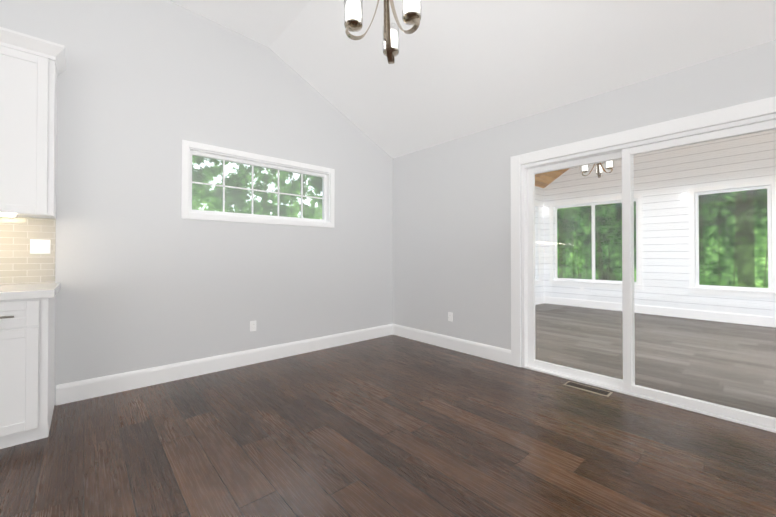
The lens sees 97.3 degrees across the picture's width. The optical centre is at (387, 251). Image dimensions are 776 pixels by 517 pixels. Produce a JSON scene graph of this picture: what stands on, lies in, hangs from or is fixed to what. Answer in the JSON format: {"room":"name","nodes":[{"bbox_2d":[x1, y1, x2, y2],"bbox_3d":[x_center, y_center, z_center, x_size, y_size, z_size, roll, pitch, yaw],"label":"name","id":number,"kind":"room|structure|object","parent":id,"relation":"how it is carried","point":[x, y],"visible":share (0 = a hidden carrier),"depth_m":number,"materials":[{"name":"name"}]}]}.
{"room":"dining room","nodes":[
{"label":"dining room","id":0,"kind":"room"},
{"bbox_2d":[0,0,392,404],"bbox_3d":[-3.110,-0.644,2.619,8.700,3.824,0.150,0,-1,-42],"label":"wall","id":1,"kind":"structure","parent":0,"point":[147,276],"depth_m":3.42,"materials":[{"name":"grey paint"}]},
{"bbox_2d":[0,216,55,284],"bbox_3d":[-3.689,-0.018,1.992,2.508,0.538,0.008,0,-1,-42],"label":"tile backsplash","id":2,"kind":"structure","parent":1,"relation":"attached to","point":[20,263],"depth_m":2.71,"materials":[{"name":"beige tile"}]},
{"bbox_2d":[30,239,50,253],"bbox_3d":[-2.812,-0.041,2.761,0.116,0.115,0.011,0,-1,-42],"label":"light switch","id":3,"kind":"object","parent":2,"relation":"attached to","point":[39,246],"visible":1,"depth_m":2.76,"materials":[{"name":"white plastic"}]},
{"bbox_2d":[0,27,59,218],"bbox_3d":[-2.857,-0.915,2.510,0.592,1.284,0.345,0,-1,-42],"label":"upper cabinet","id":4,"kind":"object","parent":1,"relation":"attached to","point":[32,68],"depth_m":2.49,"materials":[{"name":"white wood"}]},
{"bbox_2d":[56,324,391,405],"bbox_3d":[-1.330,1.198,4.078,3.780,0.165,0.016,0,-1,-42],"label":"baseboard","id":5,"kind":"structure","parent":1,"relation":"attached to","point":[75,391],"depth_m":3.52,"materials":[{"name":"white wood"}]},
{"bbox_2d":[250,321,255,330],"bbox_3d":[-1.539,0.850,3.899,0.070,0.115,0.008,0,-1,-42],"label":"outlet","id":6,"kind":"object","parent":1,"relation":"attached to","point":[252,325],"visible":1,"depth_m":3.90,"materials":[{"name":"white plastic"}]},
{"bbox_2d":[181,140,334,227],"bbox_3d":[-1.441,-0.724,4.074,1.800,0.794,0.138,0,-1,-42],"label":"window","id":7,"kind":"structure","parent":1,"relation":"in","point":[252,164],"depth_m":3.96,"materials":[{"name":"white plastic"}]},
{"bbox_2d":[169,0,310,46],"bbox_3d":[-0.401,-2.580,-0.408,4.414,0.246,8.300,0,-1,-42],"label":"ceiling","id":8,"kind":"structure","parent":0,"point":[265,22],"depth_m":3.51,"materials":[{"name":"white paint"}]},
{"bbox_2d":[0,303,775,516],"bbox_3d":[1.549,1.306,1.294,13.920,0.100,8.300,0,-1,-42],"label":"floor","id":9,"kind":"structure","parent":0,"point":[392,426],"depth_m":2.30,"materials":[{"name":"brown wood"}]},
{"bbox_2d":[0,297,54,448],"bbox_3d":[-2.911,0.785,2.172,1.101,0.958,0.756,0,-1,-42],"label":"base cabinet","id":10,"kind":"object","parent":9,"relation":"on","point":[27,362],"visible":0.98,"depth_m":2.18,"materials":[{"name":"white wood"}]},
{"bbox_2d":[0,283,59,300],"bbox_3d":[-3.420,0.274,1.711,2.540,0.052,0.776,0,-1,-42],"label":"countertop","id":11,"kind":"structure","parent":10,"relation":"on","point":[27,291],"depth_m":2.24,"materials":[{"name":"white stone"}]},
{"bbox_2d":[563,381,612,396],"bbox_3d":[1.850,1.269,3.170,0.135,0.007,0.375,0,-1,-42],"label":"floor vent","id":12,"kind":"object","parent":9,"relation":"in","point":[589,389],"visible":1,"depth_m":3.16,"materials":[{"name":"beige metal"}]},
{"bbox_2d":[269,0,775,157],"bbox_3d":[2.067,-1.977,1.784,2.193,1.162,8.300,0,-1,-42],"label":"ceiling","id":13,"kind":"structure","parent":0,"point":[457,69],"depth_m":3.23,"materials":[{"name":"white paint"}]},
{"bbox_2d":[344,0,420,63],"bbox_3d":[-0.002,-1.976,2.513,0.556,0.861,0.529,0,-1,-42],"label":"dining chandelier","id":14,"kind":"object","parent":13,"relation":"hanging from","point":[353,12],"visible":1,"depth_m":2.46,"materials":[{"name":"white glass"}]},
{"bbox_2d":[535,186,543,297],"bbox_3d":[2.121,-0.217,7.207,5.220,3.050,0.150,0,-1,-42],"label":"wall","id":15,"kind":"structure","parent":0,"point":[539,191],"depth_m":8.66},
{"bbox_2d":[535,202,541,284],"bbox_3d":[3.459,-0.198,8.268,1.060,2.040,0.044,0,-1,-42],"label":"trim","id":16,"kind":"structure","parent":15,"relation":"attached to","point":[538,280],"depth_m":8.56,"materials":[{"name":"white wood"}]},
{"bbox_2d":[535,296,544,304],"bbox_3d":[2.125,1.217,7.086,5.058,0.178,0.016,0,-1,-42],"label":"baseboard","id":17,"kind":"structure","parent":15,"relation":"attached to","point":[541,300],"depth_m":8.60,"materials":[{"name":"white wood"}]},
{"bbox_2d":[535,168,568,187],"bbox_3d":[2.942,-2.437,6.266,5.270,1.758,2.675,0,-1,-42],"label":"ceiling","id":18,"kind":"structure","parent":0,"point":[545,179],"depth_m":8.33,"materials":[{"name":"brown wood"}]},
{"bbox_2d":[581,160,613,177],"bbox_3d":[3.465,-2.075,5.598,0.428,1.662,0.443,0,-1,-42],"label":"chandelier","id":19,"kind":"object","parent":18,"relation":"hanging from","point":[608,164],"depth_m":5.58,"materials":[{"name":"white glass"}]},
{"bbox_2d":[393,40,775,366],"bbox_3d":[2.842,-0.110,2.358,0.150,2.752,8.150,0,-1,-42],"label":"wall","id":20,"kind":"structure","parent":0,"point":[451,226],"depth_m":4.11,"materials":[{"name":"grey paint"}]},
{"bbox_2d":[448,312,452,321],"bbox_3d":[0.823,0.860,4.499,0.008,0.115,0.070,0,-1,-42],"label":"outlet","id":21,"kind":"object","parent":20,"relation":"attached to","point":[450,316],"visible":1,"depth_m":4.50,"materials":[{"name":"white plastic"}]},
{"bbox_2d":[392,324,510,364],"bbox_3d":[0.743,1.202,4.580,0.016,0.165,1.950,0,-1,-42],"label":"baseboard","id":22,"kind":"structure","parent":20,"relation":"attached to","point":[498,354],"depth_m":4.41,"materials":[{"name":"white wood"}]},
{"bbox_2d":[511,96,775,366],"bbox_3d":[2.147,0.096,3.009,0.020,2.350,2.274,0,-1,-42],"label":"door frame","id":23,"kind":"structure","parent":20,"relation":"attached to","point":[766,106],"depth_m":3.32,"materials":[{"name":"white wood"}]},
{"bbox_2d":[521,113,775,432],"bbox_3d":[2.205,0.154,3.060,0.145,2.236,2.046,0,-1,-42],"label":"sliding door","id":24,"kind":"structure","parent":20,"relation":"in","point":[625,153],"depth_m":3.05,"materials":[{"name":"clear glass"}]},
{"bbox_2d":[544,129,775,316],"bbox_3d":[5.744,-0.988,6.957,0.150,4.586,5.350,0,-1,-42],"label":"wall","id":25,"kind":"structure","parent":0,"point":[640,175],"depth_m":6.89,"materials":[{"name":"white wood"}]},
{"bbox_2d":[555,199,637,283],"bbox_3d":[4.822,-0.216,8.008,0.050,1.836,1.751,0,-1,-42],"label":"window","id":26,"kind":"structure","parent":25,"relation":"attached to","point":[593,217],"depth_m":7.99,"materials":[{"name":"glass"}]},
{"bbox_2d":[549,194,643,289],"bbox_3d":[4.739,-0.201,7.933,0.044,2.040,1.965,0,-1,-42],"label":"trim","id":27,"kind":"structure","parent":25,"relation":"attached to","point":[640,247],"depth_m":7.75,"materials":[{"name":"white wood"}]},
{"bbox_2d":[545,296,775,327],"bbox_3d":[5.685,1.216,6.879,0.016,0.178,4.980,0,-1,-42],"label":"baseboard","id":28,"kind":"structure","parent":25,"relation":"attached to","point":[710,315],"depth_m":6.79,"materials":[{"name":"white wood"}]},
{"bbox_2d":[688,179,775,298],"bbox_3d":[6.256,-0.216,6.229,0.044,2.040,1.200,0,-1,-42],"label":"trim","id":29,"kind":"structure","parent":25,"relation":"attached to","point":[745,293],"depth_m":6.25,"materials":[{"name":"white wood"}]},
{"bbox_2d":[695,185,771,290],"bbox_3d":[6.340,-0.230,6.303,0.050,1.836,0.986,0,-1,-42],"label":"window","id":30,"kind":"structure","parent":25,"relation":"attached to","point":[769,237],"depth_m":6.26,"materials":[{"name":"glass"}]},
{"label":"outside","id":31,"kind":"structure","parent":0,"visible":0},
{"bbox_2d":[192,156,321,218],"bbox_3d":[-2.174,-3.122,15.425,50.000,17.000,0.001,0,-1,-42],"label":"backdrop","id":32,"kind":"structure","parent":31,"point":[241,180],"depth_m":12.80,"materials":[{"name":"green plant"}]},
{"bbox_2d":[557,189,771,287],"bbox_3d":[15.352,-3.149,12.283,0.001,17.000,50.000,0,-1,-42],"label":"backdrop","id":33,"kind":"structure","parent":31,"point":[731,244],"depth_m":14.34,"materials":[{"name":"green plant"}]}
]}

